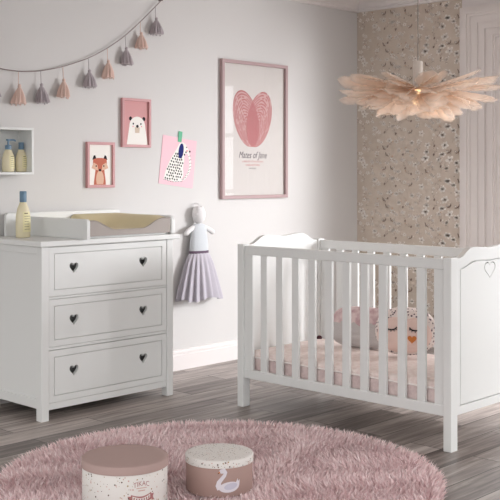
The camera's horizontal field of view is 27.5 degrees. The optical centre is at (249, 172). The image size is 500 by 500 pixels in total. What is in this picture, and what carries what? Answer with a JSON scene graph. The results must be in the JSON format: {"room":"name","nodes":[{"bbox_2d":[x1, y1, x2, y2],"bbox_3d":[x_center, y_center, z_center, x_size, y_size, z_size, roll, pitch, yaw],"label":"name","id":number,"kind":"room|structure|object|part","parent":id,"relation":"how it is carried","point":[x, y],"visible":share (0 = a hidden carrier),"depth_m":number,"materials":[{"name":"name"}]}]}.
{"room":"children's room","nodes":[
{"label":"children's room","id":0,"kind":"room"},
{"bbox_2d":[0,0,356,349],"bbox_3d":[-1.593,-0.060,5.824,0.120,2.780,7.820,0,0,44],"label":"wall","id":1,"kind":"structure","parent":0,"point":[179,69],"depth_m":6.94,"materials":[{"name":"white paint"}]},
{"bbox_2d":[0,127,33,174],"bbox_3d":[-1.477,-0.125,5.749,0.150,0.270,0.512,0,0,44],"label":"wall shelf","id":2,"kind":"object","parent":1,"relation":"attached to","point":[26,135],"visible":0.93,"depth_m":5.89,"materials":[{"name":"white paint"}]},
{"bbox_2d":[2,139,15,171],"bbox_3d":[-1.380,-0.100,5.835,0.055,0.188,0.079,0,0,44],"label":"soap dispenser","id":3,"kind":"object","parent":2,"relation":"on","point":[8,160],"visible":0.98,"depth_m":5.81,"materials":[{"name":"beige plastic"}]},
{"bbox_3d":[-1.527,-0.125,5.797,0.012,0.240,0.482,0,0,44],"label":"panel","id":4,"kind":"part","parent":2,"relation":"part of","materials":[{"name":"white paint"}]},
{"bbox_2d":[15,142,26,171],"bbox_3d":[-1.324,-0.091,5.902,0.051,0.172,0.068,0,0,44],"label":"shampoo bottle","id":5,"kind":"object","parent":2,"relation":"on","point":[21,159],"visible":0.98,"depth_m":5.88,"materials":[{"name":"beige plastic"}]},
{"bbox_3d":[-1.306,-0.125,5.929,0.150,0.240,0.015,0,0,44],"label":"panel","id":6,"kind":"part","parent":2,"relation":"part of","materials":[{"name":"white paint"}]},
{"bbox_2d":[0,0,163,105],"bbox_3d":[-1.189,-0.774,6.106,0.073,0.765,1.787,0,0,44],"label":"garland","id":7,"kind":"object","parent":1,"relation":"attached to","point":[63,91],"visible":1,"depth_m":6.30,"materials":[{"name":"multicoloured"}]},
{"bbox_2d":[85,142,114,187],"bbox_3d":[-0.939,-0.051,6.403,0.023,0.286,0.216,0,0,44],"label":"framed print","id":8,"kind":"object","parent":1,"relation":"attached to","point":[99,156],"visible":1,"depth_m":6.40,"materials":[{"name":"pink"}]},
{"bbox_2d":[0,339,237,403],"bbox_3d":[-1.680,1.261,5.630,0.022,0.138,7.420,0,0,44],"label":"baseboard","id":9,"kind":"structure","parent":1,"relation":"attached to","point":[197,356],"depth_m":7.04,"materials":[{"name":"white paint"}]},
{"bbox_2d":[121,98,150,147],"bbox_3d":[-0.739,-0.324,6.612,0.023,0.316,0.240,0,0,44],"label":"framed print","id":10,"kind":"object","parent":1,"relation":"attached to","point":[135,113],"visible":1,"depth_m":6.61,"materials":[{"name":"pink paper"}]},
{"bbox_2d":[158,131,196,187],"bbox_3d":[-0.486,-0.089,6.890,0.005,0.390,0.347,0,0,44],"label":"print","id":11,"kind":"object","parent":1,"relation":"attached to","point":[177,162],"visible":1,"depth_m":6.89,"materials":[{"name":"pink paper"}]},
{"bbox_2d":[175,203,222,301],"bbox_3d":[-0.327,0.537,6.951,0.155,0.660,0.415,0,0,44],"label":"doll","id":12,"kind":"object","parent":1,"relation":"hanging from","point":[199,281],"visible":1,"depth_m":6.91,"materials":[{"name":"white fabric"}]},
{"bbox_3d":[-0.405,0.386,6.905,0.035,0.074,0.115,0,0,37],"label":"arm","id":13,"kind":"part","parent":12,"relation":"part of","materials":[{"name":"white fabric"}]},
{"bbox_3d":[-0.291,0.386,7.024,0.115,0.074,0.035,0,0,-40],"label":"arm","id":14,"kind":"part","parent":12,"relation":"part of","materials":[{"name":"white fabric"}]},
{"bbox_2d":[220,58,287,198],"bbox_3d":[0.036,-0.310,7.419,0.029,0.989,0.693,0,0,44],"label":"framed poster","id":15,"kind":"object","parent":1,"relation":"attached to","point":[253,95],"visible":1,"depth_m":7.41,"materials":[{"name":"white paper"}]},
{"bbox_2d":[290,0,358,12],"bbox_3d":[-1.637,-1.377,5.589,0.140,0.145,7.420,0,0,44],"label":"trim","id":16,"kind":"structure","parent":1,"relation":"attached to","point":[346,5],"depth_m":8.08,"materials":[{"name":"white paint"}]},
{"bbox_2d":[0,347,499,499],"bbox_3d":[0.966,1.380,3.642,6.835,0.100,8.200,0,0,44],"label":"floor","id":17,"kind":"structure","parent":0,"point":[207,392],"depth_m":5.50,"materials":[{"name":"grey wood"}]},
{"bbox_2d":[0,233,179,422],"bbox_3d":[-0.963,0.848,5.955,0.550,0.965,1.000,0,0,44],"label":"dresser","id":18,"kind":"object","parent":17,"relation":"on","point":[82,321],"visible":0.96,"depth_m":5.67,"materials":[{"name":"white paint"}]},
{"bbox_3d":[-1.287,0.830,5.622,0.420,0.869,0.029,0,0,44],"label":"panel","id":19,"kind":"part","parent":18,"relation":"part of","materials":[{"name":"white paint"}]},
{"bbox_2d":[16,191,30,237],"bbox_3d":[-1.279,0.234,5.753,0.064,0.262,0.084,0,0,44],"label":"lotion bottle","id":20,"kind":"object","parent":18,"relation":"on","point":[23,220],"visible":1,"depth_m":5.73,"materials":[{"name":"beige plastic"}]},
{"bbox_3d":[-1.111,0.863,5.466,0.050,0.935,0.048,0,0,44],"label":"leg","id":21,"kind":"part","parent":18,"relation":"part of","materials":[{"name":"white paint"}]},
{"bbox_2d":[4,209,174,239],"bbox_3d":[-0.913,0.297,5.977,0.589,0.134,0.844,0,0,44],"label":"tray","id":22,"kind":"object","parent":18,"relation":"on","point":[60,224],"visible":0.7,"depth_m":5.86,"materials":[{"name":"white paint"}]},
{"bbox_3d":[-1.087,0.309,5.778,0.565,0.110,0.022,0,0,44],"label":"panel","id":23,"kind":"part","parent":22,"relation":"part of","materials":[{"name":"white paint"}]},
{"bbox_3d":[-1.120,0.297,6.171,0.022,0.134,0.839,0,0,44],"label":"panel","id":24,"kind":"part","parent":22,"relation":"part of","materials":[{"name":"white paint"}]},
{"bbox_2d":[71,213,169,236],"bbox_3d":[-0.876,0.301,6.033,0.506,0.103,0.633,0,0,44],"label":"mat","id":25,"kind":"object","parent":22,"relation":"in","point":[101,224],"visible":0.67,"depth_m":6.06,"materials":[{"name":"beige"}]},
{"bbox_3d":[-0.888,0.360,6.045,0.487,0.010,0.639,0,0,44],"label":"board","id":26,"kind":"part","parent":22,"relation":"part of","materials":[{"name":"white paint"}]},
{"bbox_3d":[-0.644,0.309,6.278,0.515,0.110,0.036,0,0,44],"label":"panel","id":27,"kind":"part","parent":22,"relation":"part of","materials":[{"name":"white paint"}]},
{"bbox_3d":[-0.800,0.809,5.785,0.011,0.254,0.840,0,0,44],"label":"drawer","id":28,"kind":"part","parent":18,"relation":"part of","materials":[{"name":"white paint"}]},
{"bbox_3d":[-0.965,0.834,5.943,0.482,0.880,0.844,0,0,44],"label":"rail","id":29,"kind":"part","parent":18,"relation":"part of","materials":[{"name":"white paint"}]},
{"bbox_3d":[-0.800,1.097,5.785,0.011,0.279,0.840,0,0,44],"label":"drawer","id":30,"kind":"part","parent":18,"relation":"part of","materials":[{"name":"white paint"}]},
{"bbox_3d":[-0.800,0.533,5.785,0.011,0.266,0.840,0,0,44],"label":"drawer","id":31,"kind":"part","parent":18,"relation":"part of","materials":[{"name":"white paint"}]},
{"bbox_3d":[-0.495,0.863,6.111,0.050,0.935,0.048,0,0,44],"label":"leg","id":32,"kind":"part","parent":18,"relation":"part of","materials":[{"name":"white paint"}]},
{"bbox_2d":[0,418,448,499],"bbox_3d":[-0.129,1.305,4.381,1.948,0.050,1.943,0,0,-43],"label":"round rug","id":33,"kind":"object","parent":17,"relation":"on","point":[290,461],"visible":0.68,"depth_m":4.53,"materials":[{"name":"pink fur"}]},
{"bbox_2d":[81,444,167,499],"bbox_3d":[-0.490,1.202,4.000,0.340,0.188,0.340,0,0,44],"label":"box","id":34,"kind":"object","parent":33,"relation":"on","point":[123,471],"visible":1,"depth_m":3.88,"materials":[{"name":"cardboard"}]},
{"bbox_3d":[-0.490,1.123,4.000,0.340,0.031,0.340,0,0,44],"label":"lid","id":35,"kind":"part","parent":34,"relation":"part of","materials":[{"name":"pink cardboard"}]},
{"bbox_2d":[185,443,252,497],"bbox_3d":[-0.126,1.222,4.200,0.282,0.148,0.282,0,0,44],"label":"box","id":36,"kind":"object","parent":33,"relation":"on","point":[220,470],"visible":1,"depth_m":4.10,"materials":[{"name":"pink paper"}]},
{"bbox_3d":[-0.126,1.163,4.200,0.281,0.029,0.281,0,0,44],"label":"lid","id":37,"kind":"part","parent":36,"relation":"part of","materials":[{"name":"white cardboard"}]},
{"bbox_2d":[216,469,239,492],"bbox_3d":[-0.088,1.225,4.073,0.100,0.101,0.010,0,0,-17],"label":"print","id":38,"kind":"object","parent":36,"relation":"attached to","point":[227,480],"depth_m":4.07,"materials":[{"name":"white"}]},
{"bbox_2d":[238,233,499,452],"bbox_3d":[0.692,0.847,5.594,1.420,0.967,0.725,0,0,44],"label":"crib","id":39,"kind":"object","parent":17,"relation":"on","point":[286,282],"visible":0.88,"depth_m":5.25,"materials":[{"name":"white paint"}]},
{"bbox_3d":[-0.036,0.868,5.828,0.044,0.925,0.057,0,0,44],"label":"leg","id":40,"kind":"part","parent":39,"relation":"part of","materials":[{"name":"white paint"}]},
{"bbox_3d":[0.197,0.763,6.067,0.016,0.799,0.611,0,0,44],"label":"headboard","id":41,"kind":"part","parent":39,"relation":"part of","materials":[{"name":"white paint"}]},
{"bbox_3d":[0.425,0.868,6.311,0.044,0.925,0.057,0,0,44],"label":"leg","id":42,"kind":"part","parent":39,"relation":"part of","materials":[{"name":"white paint"}]},
{"bbox_3d":[0.459,0.438,5.350,1.332,0.052,0.026,0,0,44],"label":"rail","id":43,"kind":"part","parent":39,"relation":"part of","materials":[{"name":"white paint"}]},
{"bbox_3d":[0.459,1.140,5.350,1.332,0.052,0.026,0,0,44],"label":"rail","id":44,"kind":"part","parent":39,"relation":"part of","materials":[{"name":"white paint"}]},
{"bbox_2d":[255,335,434,402],"bbox_3d":[0.692,1.065,5.594,1.352,0.154,0.649,0,0,44],"label":"mattress","id":45,"kind":"object","parent":39,"relation":"in","point":[355,352],"visible":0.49,"depth_m":5.45,"materials":[{"name":"pink fabric"}]},
{"bbox_3d":[0.692,1.095,5.594,1.340,0.094,0.637,0,0,44],"label":"mattress","id":46,"kind":"part","parent":45,"relation":"part of","materials":[{"name":"pink fabric"}]},
{"bbox_2d":[334,306,378,348],"bbox_3d":[0.655,0.889,5.875,0.400,0.232,0.144,0,0,30],"label":"cushion","id":47,"kind":"object","parent":45,"relation":"on","point":[355,310],"visible":0.34,"depth_m":5.83,"materials":[{"name":"pink fabric"}]},
{"bbox_2d":[375,307,434,354],"bbox_3d":[0.853,0.866,5.588,0.339,0.259,0.173,0,0,25],"label":"pillow","id":48,"kind":"object","parent":45,"relation":"on","point":[393,312],"visible":0.48,"depth_m":5.53,"materials":[{"name":"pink fabric"}]},
{"bbox_3d":[0.925,0.438,5.838,1.332,0.052,0.026,0,0,44],"label":"rail","id":49,"kind":"part","parent":39,"relation":"part of","materials":[{"name":"white paint"}]},
{"bbox_3d":[0.958,0.868,4.878,0.044,0.925,0.057,0,0,44],"label":"leg","id":50,"kind":"part","parent":39,"relation":"part of","materials":[{"name":"white paint"}]},
{"bbox_3d":[1.186,0.763,5.122,0.016,0.799,0.611,0,0,44],"label":"footboard","id":51,"kind":"part","parent":39,"relation":"part of","materials":[{"name":"white paint"}]},
{"bbox_2d":[462,0,499,7],"bbox_3d":[3.351,-0.060,6.051,6.715,2.780,0.140,0,0,44],"label":"wall","id":52,"kind":"structure","parent":0,"point":[465,3],"depth_m":7.55,"materials":[{"name":"white paint"}]},
{"bbox_2d":[358,0,448,12],"bbox_3d":[3.255,-1.377,5.950,6.715,0.145,0.140,0,0,44],"label":"trim","id":53,"kind":"structure","parent":52,"relation":"attached to","point":[364,5],"depth_m":8.09,"materials":[{"name":"white paint"}]},
{"bbox_2d":[357,0,461,318],"bbox_3d":[1.231,-0.060,7.979,0.985,2.540,0.003,0,0,44],"label":"wallpaper","id":54,"kind":"structure","parent":52,"relation":"attached to","point":[408,169],"depth_m":7.97,"materials":[{"name":"beige paper"}]},
{"bbox_2d":[460,3,499,247],"bbox_3d":[2.828,0.050,6.419,3.480,2.560,0.053,0,0,44],"label":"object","id":55,"kind":"structure","parent":52,"relation":"attached to","point":[479,25],"depth_m":7.49,"materials":[{"name":"white paint"}]},
{"bbox_3d":[0.966,-1.500,3.641,6.835,0.100,8.200,0,0,44],"label":"ceiling","id":56,"kind":"structure","parent":0,"visible":0},
{"bbox_2d":[338,0,499,121],"bbox_3d":[0.896,-0.865,5.496,0.882,1.168,0.863,0,0,44],"label":"pendant lamp","id":57,"kind":"object","parent":56,"relation":"hanging from","point":[396,96],"visible":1,"depth_m":5.34,"materials":[{"name":"beige"}]},
{"bbox_3d":[0.906,-1.015,5.500,0.005,0.830,0.005,0,0,-24],"label":"cord","id":58,"kind":"part","parent":57,"relation":"part of","materials":[{"name":"beige plastic"}]}
]}

